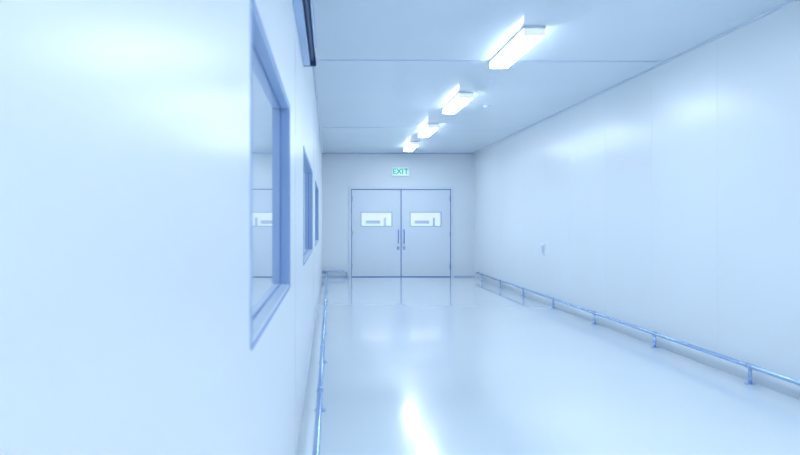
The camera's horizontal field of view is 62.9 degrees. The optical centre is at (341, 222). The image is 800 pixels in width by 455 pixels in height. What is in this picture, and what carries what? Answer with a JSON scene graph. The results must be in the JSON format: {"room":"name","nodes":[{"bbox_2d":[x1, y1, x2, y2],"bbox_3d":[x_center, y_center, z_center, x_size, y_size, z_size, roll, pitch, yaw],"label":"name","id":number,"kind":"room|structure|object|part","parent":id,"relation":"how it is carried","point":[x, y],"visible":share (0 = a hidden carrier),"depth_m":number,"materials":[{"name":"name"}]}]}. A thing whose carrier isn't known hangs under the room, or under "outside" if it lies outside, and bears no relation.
{"room":"cleanroom corridor","nodes":[
{"label":"cleanroom corridor","id":0,"kind":"room"},
{"bbox_2d":[0,0,321,454],"bbox_3d":[-0.358,-0.180,5.345,0.150,3.000,20.700,0,0,-1],"label":"wall","id":1,"kind":"structure","parent":0,"point":[125,124],"depth_m":0.65,"materials":[{"name":"white paint"}]},
{"bbox_2d":[250,0,289,349],"bbox_3d":[-0.228,-0.120,2.294,0.004,0.850,1.485,0,0,-1],"label":"frame","id":2,"kind":"object","parent":1,"relation":"attached to","point":[251,1],"visible":0.87,"depth_m":1.55,"materials":[{"name":"blue"}]},
{"bbox_2d":[252,2,288,343],"bbox_3d":[-0.247,-0.120,2.276,0.038,0.830,1.440,0,0,-1],"label":"lining","id":3,"kind":"object","parent":1,"relation":"attached to","point":[258,38],"visible":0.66,"depth_m":2.76,"materials":[{"name":"blue"}]},
{"bbox_2d":[252,45,279,316],"bbox_3d":[-0.272,-0.120,2.276,0.012,0.830,1.440,0,0,-1],"label":"glass","id":4,"kind":"object","parent":3,"relation":"attached to","point":[265,107],"visible":0.33,"depth_m":2.24,"materials":[{"name":"blue"}]},
{"bbox_2d":[252,41,280,320],"bbox_3d":[-0.264,-0.120,2.276,0.003,0.806,1.416,0,0,-1],"label":"gasket","id":5,"kind":"object","parent":4,"relation":"attached to","point":[267,300],"visible":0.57,"depth_m":2.88,"materials":[{"name":"blue rubber"}]},
{"bbox_2d":[292,0,315,65],"bbox_3d":[-0.201,-1.210,3.282,0.092,0.180,2.770,0,0,-1],"label":"door track","id":6,"kind":"object","parent":1,"relation":"attached to","point":[303,9],"visible":1,"depth_m":3.86,"materials":[{"name":"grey metal"}]},
{"bbox_2d":[304,150,311,262],"bbox_3d":[-0.307,-0.120,5.755,0.038,0.830,2.280,0,0,-1],"label":"lining","id":7,"kind":"object","parent":1,"relation":"attached to","point":[306,161],"visible":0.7,"depth_m":6.88,"materials":[{"name":"blue"}]},
{"bbox_2d":[304,164,308,253],"bbox_3d":[-0.333,-0.120,5.755,0.012,0.830,2.280,0,0,-1],"label":"glass","id":8,"kind":"object","parent":7,"relation":"attached to","point":[306,174],"visible":0.21,"depth_m":6.25,"materials":[{"name":"blue"}]},
{"bbox_2d":[303,146,312,264],"bbox_3d":[-0.289,-0.120,5.773,0.004,0.850,2.325,0,0,-1],"label":"frame","id":9,"kind":"object","parent":1,"relation":"attached to","point":[303,146],"visible":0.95,"depth_m":4.61,"materials":[{"name":"blue"}]},
{"bbox_2d":[315,181,317,244],"bbox_3d":[-0.371,-0.120,9.395,0.038,0.830,2.200,0,0,-1],"label":"lining","id":10,"kind":"object","parent":1,"relation":"attached to","point":[316,187],"visible":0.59,"depth_m":10.48,"materials":[{"name":"blue"}]},
{"bbox_2d":[315,189,315,239],"bbox_3d":[-0.396,-0.120,9.395,0.012,0.830,2.200,0,0,-1],"label":"glass","id":11,"kind":"object","parent":10,"relation":"attached to","point":[315,189],"visible":0.14,"depth_m":10.12,"materials":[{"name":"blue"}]},
{"bbox_2d":[315,180,318,245],"bbox_3d":[-0.352,-0.120,9.413,0.004,0.850,2.245,0,0,-1],"label":"frame","id":12,"kind":"object","parent":1,"relation":"attached to","point":[315,180],"visible":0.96,"depth_m":10.50,"materials":[{"name":"blue"}]},
{"bbox_2d":[322,271,346,276],"bbox_3d":[-0.155,1.239,15.630,0.615,0.162,0.068,0,0,-1],"label":"rail","id":13,"kind":"object","parent":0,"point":[322,271],"visible":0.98,"depth_m":15.62,"materials":[{"name":"blue metal"}]},
{"bbox_2d":[322,154,473,276],"bbox_3d":[1.379,-0.180,15.802,3.990,3.000,0.150,0,0,-1],"label":"wall","id":14,"kind":"structure","parent":0,"point":[339,171],"depth_m":15.72,"materials":[{"name":"white paint"}]},
{"bbox_2d":[322,276,474,276],"bbox_3d":[1.381,1.305,15.720,3.690,0.030,0.012,0,0,-1],"label":"baseboard","id":15,"kind":"structure","parent":14,"relation":"attached to","point":[322,276],"depth_m":15.69,"materials":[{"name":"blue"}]},
{"bbox_2d":[391,167,408,175],"bbox_3d":[1.421,-1.225,15.693,0.430,0.210,0.069,0,0,-1],"label":"exit sign","id":16,"kind":"object","parent":14,"relation":"attached to","point":[395,171],"visible":1,"depth_m":15.66,"materials":[{"name":"white plastic"}]},
{"bbox_2d":[349,186,453,276],"bbox_3d":[1.445,0.225,15.773,2.540,2.190,0.150,0,0,-1],"label":"door","id":17,"kind":"structure","parent":14,"relation":"in","point":[350,187],"depth_m":15.74,"materials":[{"name":"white metal"}]},
{"bbox_2d":[352,190,400,275],"bbox_3d":[0.843,0.255,15.752,1.180,2.090,0.050,0,0,-1],"label":"leaf","id":18,"kind":"object","parent":17,"relation":"attached to","point":[375,252],"visible":1,"depth_m":15.73,"materials":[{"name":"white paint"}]},
{"bbox_3d":[0.850,-0.080,15.752,0.730,0.320,0.010,0,0,-1],"label":"vision pane","id":19,"kind":"part","parent":17,"relation":"part of","materials":[{"name":"clear glass"}]},
{"bbox_3d":[0.851,-0.080,15.731,0.762,0.352,0.032,0,0,-1],"label":"vision frame","id":20,"kind":"part","parent":17,"relation":"part of","materials":[{"name":"blue"}]},
{"bbox_2d":[351,189,450,276],"bbox_3d":[1.445,0.255,15.778,2.420,2.130,0.100,0,0,-1],"label":"door frame","id":21,"kind":"structure","parent":17,"relation":"attached to","point":[351,189],"depth_m":15.73,"materials":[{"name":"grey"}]},
{"bbox_3d":[2.040,-0.080,15.773,0.730,0.320,0.010,0,0,-1],"label":"vision pane","id":22,"kind":"part","parent":17,"relation":"part of","materials":[{"name":"clear glass"}]},
{"bbox_3d":[2.040,-0.080,15.752,0.762,0.352,0.032,0,0,-1],"label":"vision frame","id":23,"kind":"part","parent":17,"relation":"part of","materials":[{"name":"blue"}]},
{"bbox_2d":[402,190,449,275],"bbox_3d":[2.047,0.255,15.773,1.180,2.090,0.050,0,0,-1],"label":"leaf","id":24,"kind":"object","parent":17,"relation":"attached to","point":[426,252],"visible":1,"depth_m":15.75,"materials":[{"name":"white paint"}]},
{"bbox_2d":[297,277,799,454],"bbox_3d":[1.561,1.395,5.378,4.290,0.150,21.100,0,0,-1],"label":"floor","id":25,"kind":"structure","parent":0,"point":[414,365],"depth_m":5.20,"materials":[{"name":"white"}]},
{"bbox_2d":[313,272,327,454],"bbox_3d":[-0.266,1.236,8.905,0.160,0.168,12.618,0,0,-1],"label":"rail","id":26,"kind":"object","parent":25,"relation":"on","point":[317,432],"visible":0.98,"depth_m":4.56,"materials":[{"name":"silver metal"}]},
{"bbox_2d":[476,272,799,385],"bbox_3d":[3.351,1.236,5.418,0.110,0.168,19.718,0,0,-1],"label":"rail","id":27,"kind":"object","parent":25,"relation":"on","point":[749,366],"visible":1,"depth_m":6.55,"materials":[{"name":"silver metal"}]},
{"bbox_2d":[313,0,789,152],"bbox_3d":[1.561,-1.755,5.378,4.290,0.150,21.100,0,0,-1],"label":"ceiling","id":28,"kind":"structure","parent":0,"point":[384,106],"depth_m":6.58,"materials":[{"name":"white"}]},
{"bbox_2d":[404,141,418,151],"bbox_3d":[1.505,-1.638,14.028,0.190,0.083,1.200,0,0,-1],"label":"ceiling lamp","id":29,"kind":"object","parent":28,"relation":"attached to","point":[411,145],"depth_m":13.75,"materials":[{"name":"white plastic"}]},
{"bbox_2d":[418,123,438,137],"bbox_3d":[1.547,-1.638,11.629,0.190,0.083,1.200,0,0,-1],"label":"ceiling lamp","id":30,"kind":"object","parent":28,"relation":"attached to","point":[429,128],"depth_m":11.35,"materials":[{"name":"white plastic"}]},
{"bbox_2d":[443,92,472,113],"bbox_3d":[1.594,-1.638,8.959,0.190,0.083,1.200,0,0,-1],"label":"ceiling lamp","id":31,"kind":"object","parent":28,"relation":"attached to","point":[460,99],"depth_m":8.74,"materials":[{"name":"white plastic"}]},
{"bbox_2d":[489,26,545,68],"bbox_3d":[1.643,-1.638,6.160,0.190,0.083,1.200,0,0,-1],"label":"ceiling lamp","id":32,"kind":"object","parent":28,"relation":"attached to","point":[526,37],"depth_m":5.95,"materials":[{"name":"white plastic"}]},
{"bbox_2d":[312,0,797,153],"bbox_3d":[1.561,-1.675,5.378,3.690,0.030,20.700,0,0,-1],"label":"joint","id":33,"kind":"object","parent":28,"relation":"attached to","point":[791,1],"depth_m":6.78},
{"bbox_2d":[474,0,799,399],"bbox_3d":[3.481,-0.180,5.412,0.150,3.000,20.700,0,0,-1],"label":"wall","id":34,"kind":"structure","parent":0,"point":[665,201],"depth_m":6.51,"materials":[{"name":"white paint"}]},
{"bbox_2d":[521,132,521,294],"bbox_3d":[3.413,-0.170,5.280,0.011,2.980,20.404,0,0,-1],"label":"joint","id":35,"kind":"object","parent":34,"relation":"attached to","point":[521,132],"visible":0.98,"depth_m":11.88,"materials":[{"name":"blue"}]},
{"bbox_2d":[540,243,544,254],"bbox_3d":[3.299,0.435,10.669,0.030,0.190,0.200,0,0,-1],"label":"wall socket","id":36,"kind":"object","parent":34,"relation":"attached to","point":[542,246],"visible":1,"depth_m":10.62,"materials":[{"name":"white plastic"}]}
]}

